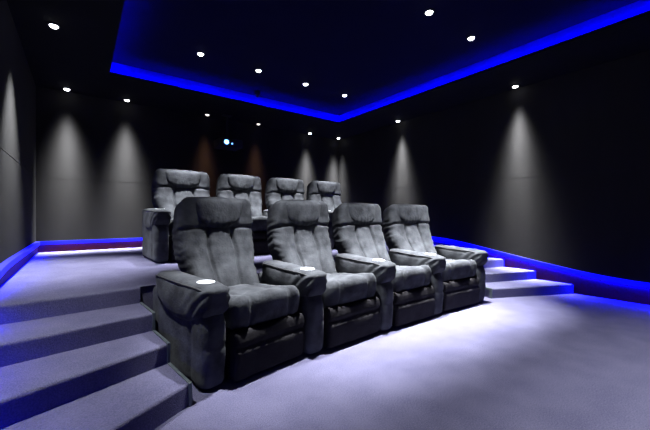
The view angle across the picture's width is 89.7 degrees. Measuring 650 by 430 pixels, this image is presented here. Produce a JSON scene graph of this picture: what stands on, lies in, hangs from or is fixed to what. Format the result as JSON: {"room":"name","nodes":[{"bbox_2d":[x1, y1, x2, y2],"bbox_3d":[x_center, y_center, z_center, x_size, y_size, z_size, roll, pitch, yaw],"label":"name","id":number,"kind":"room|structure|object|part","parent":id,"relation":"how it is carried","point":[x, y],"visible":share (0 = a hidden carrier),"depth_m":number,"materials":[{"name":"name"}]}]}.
{"room":"home theater","nodes":[
{"label":"home theater","id":0,"kind":"room"},
{"bbox_2d":[0,0,35,263],"bbox_3d":[-1.761,-0.565,1.429,0.100,3.130,8.000,0,0,-37],"label":"wall","id":1,"kind":"structure","parent":0,"point":[17,84],"depth_m":3.13,"materials":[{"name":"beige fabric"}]},
{"bbox_2d":[0,241,39,285],"bbox_3d":[-1.702,0.689,1.474,0.048,0.623,8.000,0,0,-37],"label":"baseboard","id":2,"kind":"structure","parent":1,"relation":"attached to","point":[10,266],"depth_m":3.04,"materials":[{"name":"blue"}]},
{"bbox_2d":[36,86,338,241],"bbox_3d":[-1.925,-0.565,6.370,5.770,3.130,0.100,0,0,-37],"label":"wall","id":3,"kind":"structure","parent":0,"point":[97,159],"depth_m":5.31,"materials":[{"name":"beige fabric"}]},
{"bbox_2d":[38,238,142,252],"bbox_3d":[-1.884,0.457,6.315,5.526,0.159,0.038,0,0,-37],"label":"baseboard","id":4,"kind":"structure","parent":3,"relation":"attached to","point":[91,244],"depth_m":5.00,"materials":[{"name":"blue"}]},
{"bbox_2d":[7,0,649,139],"bbox_3d":[0.506,-1.962,3.131,5.570,0.255,8.000,0,0,-37],"label":"ceiling","id":5,"kind":"structure","parent":0,"point":[376,53],"depth_m":3.93,"materials":[{"name":"paint"}]},
{"bbox_2d":[47,22,60,28],"bbox_3d":[-2.622,-1.821,3.159,0.104,0.029,0.104,0,0,-37],"label":"recessed light","id":6,"kind":"object","parent":5,"relation":"in","point":[50,24],"visible":1,"depth_m":3.14,"materials":[{"name":"white"}]},
{"bbox_2d":[196,51,204,55],"bbox_3d":[-1.562,-2.015,4.104,0.104,0.029,0.104,0,0,-37],"label":"recessed light","id":7,"kind":"object","parent":5,"relation":"in","point":[199,53],"visible":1,"depth_m":4.08,"materials":[{"name":"white"}]},
{"bbox_2d":[214,114,241,150],"bbox_3d":[-1.763,-1.525,5.962,0.420,0.620,0.387,0,0,-37],"label":"projector","id":8,"kind":"object","parent":5,"relation":"hanging from","point":[221,143],"visible":1,"depth_m":5.88,"materials":[{"name":"black plastic"}]},
{"bbox_2d":[255,90,259,97],"bbox_3d":[-1.109,-1.979,5.357,0.090,0.102,0.090,0,0,-37],"label":"ceiling sensor","id":9,"kind":"object","parent":5,"relation":"attached to","point":[257,92],"visible":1,"depth_m":5.32,"materials":[{"name":"black plastic"}]},
{"bbox_2d":[424,9,434,15],"bbox_3d":[1.042,-2.015,3.264,0.104,0.029,0.104,0,0,-37],"label":"recessed light","id":10,"kind":"object","parent":5,"relation":"in","point":[428,12],"visible":1,"depth_m":3.25,"materials":[{"name":"white"}]},
{"bbox_2d":[466,35,475,40],"bbox_3d":[1.673,-2.015,3.738,0.104,0.029,0.104,0,0,-37],"label":"recessed light","id":11,"kind":"object","parent":5,"relation":"in","point":[472,37],"visible":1,"depth_m":3.72,"materials":[{"name":"white"}]},
{"bbox_2d":[154,293,649,429],"bbox_3d":[0.506,1.050,3.131,5.770,0.100,8.200,0,0,-37],"label":"floor","id":12,"kind":"structure","parent":0,"point":[572,361],"depth_m":1.96,"materials":[{"name":"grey carpet"}]},
{"bbox_2d":[0,302,191,429],"bbox_3d":[-1.212,0.823,1.610,0.947,0.354,1.491,0,0,-37],"label":"carpeted stairs","id":13,"kind":"structure","parent":12,"relation":"on","point":[107,368],"depth_m":1.67,"materials":[{"name":"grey carpet"}]},
{"bbox_3d":[-1.250,0.707,2.293,0.016,0.122,0.353,0,0,-42],"label":"edge trim","id":14,"kind":"part","parent":13,"relation":"part of","materials":[{"name":"carpet"}]},
{"bbox_3d":[-1.034,0.823,2.055,0.016,0.122,0.314,0,0,-43],"label":"edge trim","id":15,"kind":"part","parent":13,"relation":"part of","materials":[{"name":"carpet"}]},
{"bbox_3d":[-0.819,0.939,1.829,0.016,0.122,0.335,0,0,-44],"label":"edge trim","id":16,"kind":"part","parent":13,"relation":"part of","materials":[{"name":"carpet"}]},
{"bbox_2d":[153,197,304,389],"bbox_3d":[-0.699,0.428,2.323,0.895,1.144,0.815,0,0,44],"label":"recliner","id":17,"kind":"object","parent":12,"relation":"on","point":[219,322],"visible":0.98,"depth_m":2.09,"materials":[{"name":"grey fabric"}]},
{"bbox_3d":[-0.887,0.738,2.089,0.735,0.516,0.157,0,0,40],"label":"armrest","id":18,"kind":"part","parent":17,"relation":"part of","materials":[{"name":"grey fabric"}]},
{"bbox_3d":[-0.705,0.396,1.936,0.114,0.006,0.101,0,0,40],"label":"control plate","id":19,"kind":"part","parent":17,"relation":"part of","materials":[{"name":"white plastic"}]},
{"bbox_3d":[-0.821,0.258,2.565,0.375,0.804,0.633,0,0,44],"label":"backrest","id":20,"kind":"part","parent":17,"relation":"part of","materials":[{"name":"grey fabric"}]},
{"bbox_3d":[-0.567,0.595,2.321,0.669,0.230,0.522,0,0,44],"label":"seat","id":21,"kind":"part","parent":17,"relation":"part of","materials":[{"name":"grey fabric"}]},
{"bbox_2d":[0,242,473,324],"bbox_3d":[-0.845,0.768,4.931,5.570,0.464,3.500,0,0,-37],"label":"platform","id":22,"kind":"object","parent":12,"relation":"on","point":[50,284],"visible":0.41,"depth_m":2.59,"materials":[{"name":"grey carpet"}]},
{"bbox_2d":[142,169,209,262],"bbox_3d":[-1.787,-0.036,4.133,0.896,1.144,0.896,0,0,-39],"label":"recliner","id":23,"kind":"object","parent":22,"relation":"on","point":[169,187],"visible":0.63,"depth_m":4.16,"materials":[{"name":"grey fabric"}]},
{"bbox_3d":[-2.016,0.274,3.866,0.157,0.516,0.734,0,0,-40],"label":"armrest","id":24,"kind":"part","parent":23,"relation":"part of","materials":[{"name":"grey fabric"}]},
{"bbox_3d":[-1.670,0.131,4.104,0.612,0.229,0.669,0,0,-39],"label":"seat","id":25,"kind":"part","parent":23,"relation":"part of","materials":[{"name":"grey fabric"}]},
{"bbox_3d":[-1.892,-0.206,4.380,0.738,0.805,0.374,0,0,-39],"label":"backrest","id":26,"kind":"part","parent":23,"relation":"part of","materials":[{"name":"grey fabric"}]},
{"bbox_2d":[216,174,269,254],"bbox_3d":[-1.146,-0.036,4.628,0.839,1.144,0.894,0,0,-37],"label":"recliner","id":27,"kind":"object","parent":22,"relation":"on","point":[237,186],"visible":0.38,"depth_m":4.77,"materials":[{"name":"grey fabric"}]},
{"bbox_3d":[-1.243,-0.205,4.877,0.691,0.804,0.378,0,0,-37],"label":"backrest","id":28,"kind":"part","parent":27,"relation":"part of","materials":[{"name":"grey fabric"}]},
{"bbox_3d":[-1.030,0.131,4.598,0.572,0.230,0.669,0,0,-37],"label":"seat","id":29,"kind":"part","parent":27,"relation":"part of","materials":[{"name":"grey fabric"}]},
{"bbox_2d":[263,178,303,216],"bbox_3d":[-0.515,-0.036,5.099,0.839,1.144,0.901,0,0,-36],"label":"recliner","id":30,"kind":"object","parent":22,"relation":"on","point":[276,189],"visible":0.25,"depth_m":5.28,"materials":[{"name":"grey fabric"}]},
{"bbox_2d":[306,181,341,248],"bbox_3d":[0.182,-0.035,5.611,1.003,1.143,0.905,0,0,-35],"label":"recliner","id":31,"kind":"object","parent":22,"relation":"on","point":[328,192],"visible":0.27,"depth_m":5.75,"materials":[{"name":"grey fabric"}]},
{"bbox_3d":[0.033,-0.205,5.824,0.692,0.803,0.376,0,0,-35],"label":"backrest","id":32,"kind":"part","parent":31,"relation":"part of","materials":[{"name":"grey fabric"}]},
{"bbox_3d":[-0.106,0.274,5.327,0.157,0.516,0.734,0,0,-36],"label":"armrest","id":33,"kind":"part","parent":31,"relation":"part of","materials":[{"name":"grey fabric"}]},
{"bbox_2d":[259,200,379,353],"bbox_3d":[-0.088,0.428,2.826,0.824,1.145,0.887,0,0,-40],"label":"recliner","id":34,"kind":"object","parent":12,"relation":"on","point":[337,309],"visible":0.81,"depth_m":2.61,"materials":[{"name":"grey fabric"}]},
{"bbox_3d":[-0.290,0.738,2.585,0.157,0.516,0.734,0,0,-42],"label":"armrest","id":35,"kind":"part","parent":34,"relation":"part of","materials":[{"name":"grey fabric"}]},
{"bbox_3d":[-0.190,0.258,3.072,0.660,0.805,0.378,0,0,-40],"label":"backrest","id":36,"kind":"part","parent":34,"relation":"part of","materials":[{"name":"grey fabric"}]},
{"bbox_3d":[-0.129,0.396,2.410,0.101,0.006,0.114,0,0,-42],"label":"control plate","id":37,"kind":"part","parent":34,"relation":"part of","materials":[{"name":"white plastic"}]},
{"bbox_3d":[0.038,0.594,2.804,0.545,0.233,0.669,0,0,-40],"label":"seat","id":38,"kind":"part","parent":34,"relation":"part of","materials":[{"name":"grey fabric"}]},
{"bbox_2d":[332,203,434,330],"bbox_3d":[0.517,0.432,3.311,0.809,1.136,0.940,0,0,-37],"label":"recliner","id":39,"kind":"object","parent":12,"relation":"on","point":[405,294],"visible":0.84,"depth_m":3.07,"materials":[{"name":"grey fabric"}]},
{"bbox_3d":[0.423,0.264,3.572,0.645,0.800,0.408,0,0,-37],"label":"backrest","id":40,"kind":"part","parent":39,"relation":"part of","materials":[{"name":"grey fabric"}]},
{"bbox_3d":[0.325,0.738,3.062,0.159,0.516,0.734,0,0,-38],"label":"armrest","id":41,"kind":"part","parent":39,"relation":"part of","materials":[{"name":"grey fabric"}]},
{"bbox_3d":[0.648,0.595,3.269,0.532,0.231,0.669,0,0,-37],"label":"seat","id":42,"kind":"part","parent":39,"relation":"part of","materials":[{"name":"grey fabric"}]},
{"bbox_2d":[382,204,487,314],"bbox_3d":[1.228,0.431,3.828,1.056,1.137,0.972,0,0,-33],"label":"recliner","id":43,"kind":"object","parent":12,"relation":"on","point":[458,278],"visible":0.8,"depth_m":3.67,"materials":[{"name":"grey fabric"}]},
{"bbox_3d":[1.081,0.263,4.054,0.714,0.801,0.402,0,0,-33],"label":"backrest","id":44,"kind":"part","parent":43,"relation":"part of","materials":[{"name":"grey fabric"}]},
{"bbox_3d":[0.935,0.738,3.519,0.157,0.516,0.735,0,0,-35],"label":"armrest","id":45,"kind":"part","parent":43,"relation":"part of","materials":[{"name":"grey fabric"}]},
{"bbox_3d":[1.284,0.594,3.740,0.592,0.231,0.669,0,0,-33],"label":"seat","id":46,"kind":"part","parent":43,"relation":"part of","materials":[{"name":"grey fabric"}]},
{"bbox_3d":[1.603,0.738,4.006,0.157,0.516,0.734,0,0,-31],"label":"armrest","id":47,"kind":"part","parent":43,"relation":"part of","materials":[{"name":"grey fabric"}]},
{"bbox_2d":[483,257,573,298],"bbox_3d":[2.300,0.823,4.410,1.118,0.354,1.431,0,0,-37],"label":"carpeted stairs","id":48,"kind":"structure","parent":12,"relation":"on","point":[501,281],"depth_m":4.21,"materials":[{"name":"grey carpet"}]},
{"bbox_3d":[1.920,0.939,4.042,0.016,0.122,0.326,0,0,-28],"label":"edge trim","id":49,"kind":"part","parent":48,"relation":"part of","materials":[{"name":"carpet"}]},
{"bbox_2d":[339,50,649,282],"bbox_3d":[2.773,-0.565,4.833,0.100,3.130,8.000,0,0,-37],"label":"wall","id":50,"kind":"structure","parent":0,"point":[556,171],"depth_m":4.54,"materials":[{"name":"black fabric"}]},
{"bbox_2d":[432,236,649,304],"bbox_3d":[2.714,0.689,4.789,0.048,0.623,8.000,0,0,-37],"label":"baseboard","id":51,"kind":"structure","parent":50,"relation":"attached to","point":[585,283],"depth_m":4.13,"materials":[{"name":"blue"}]}
]}

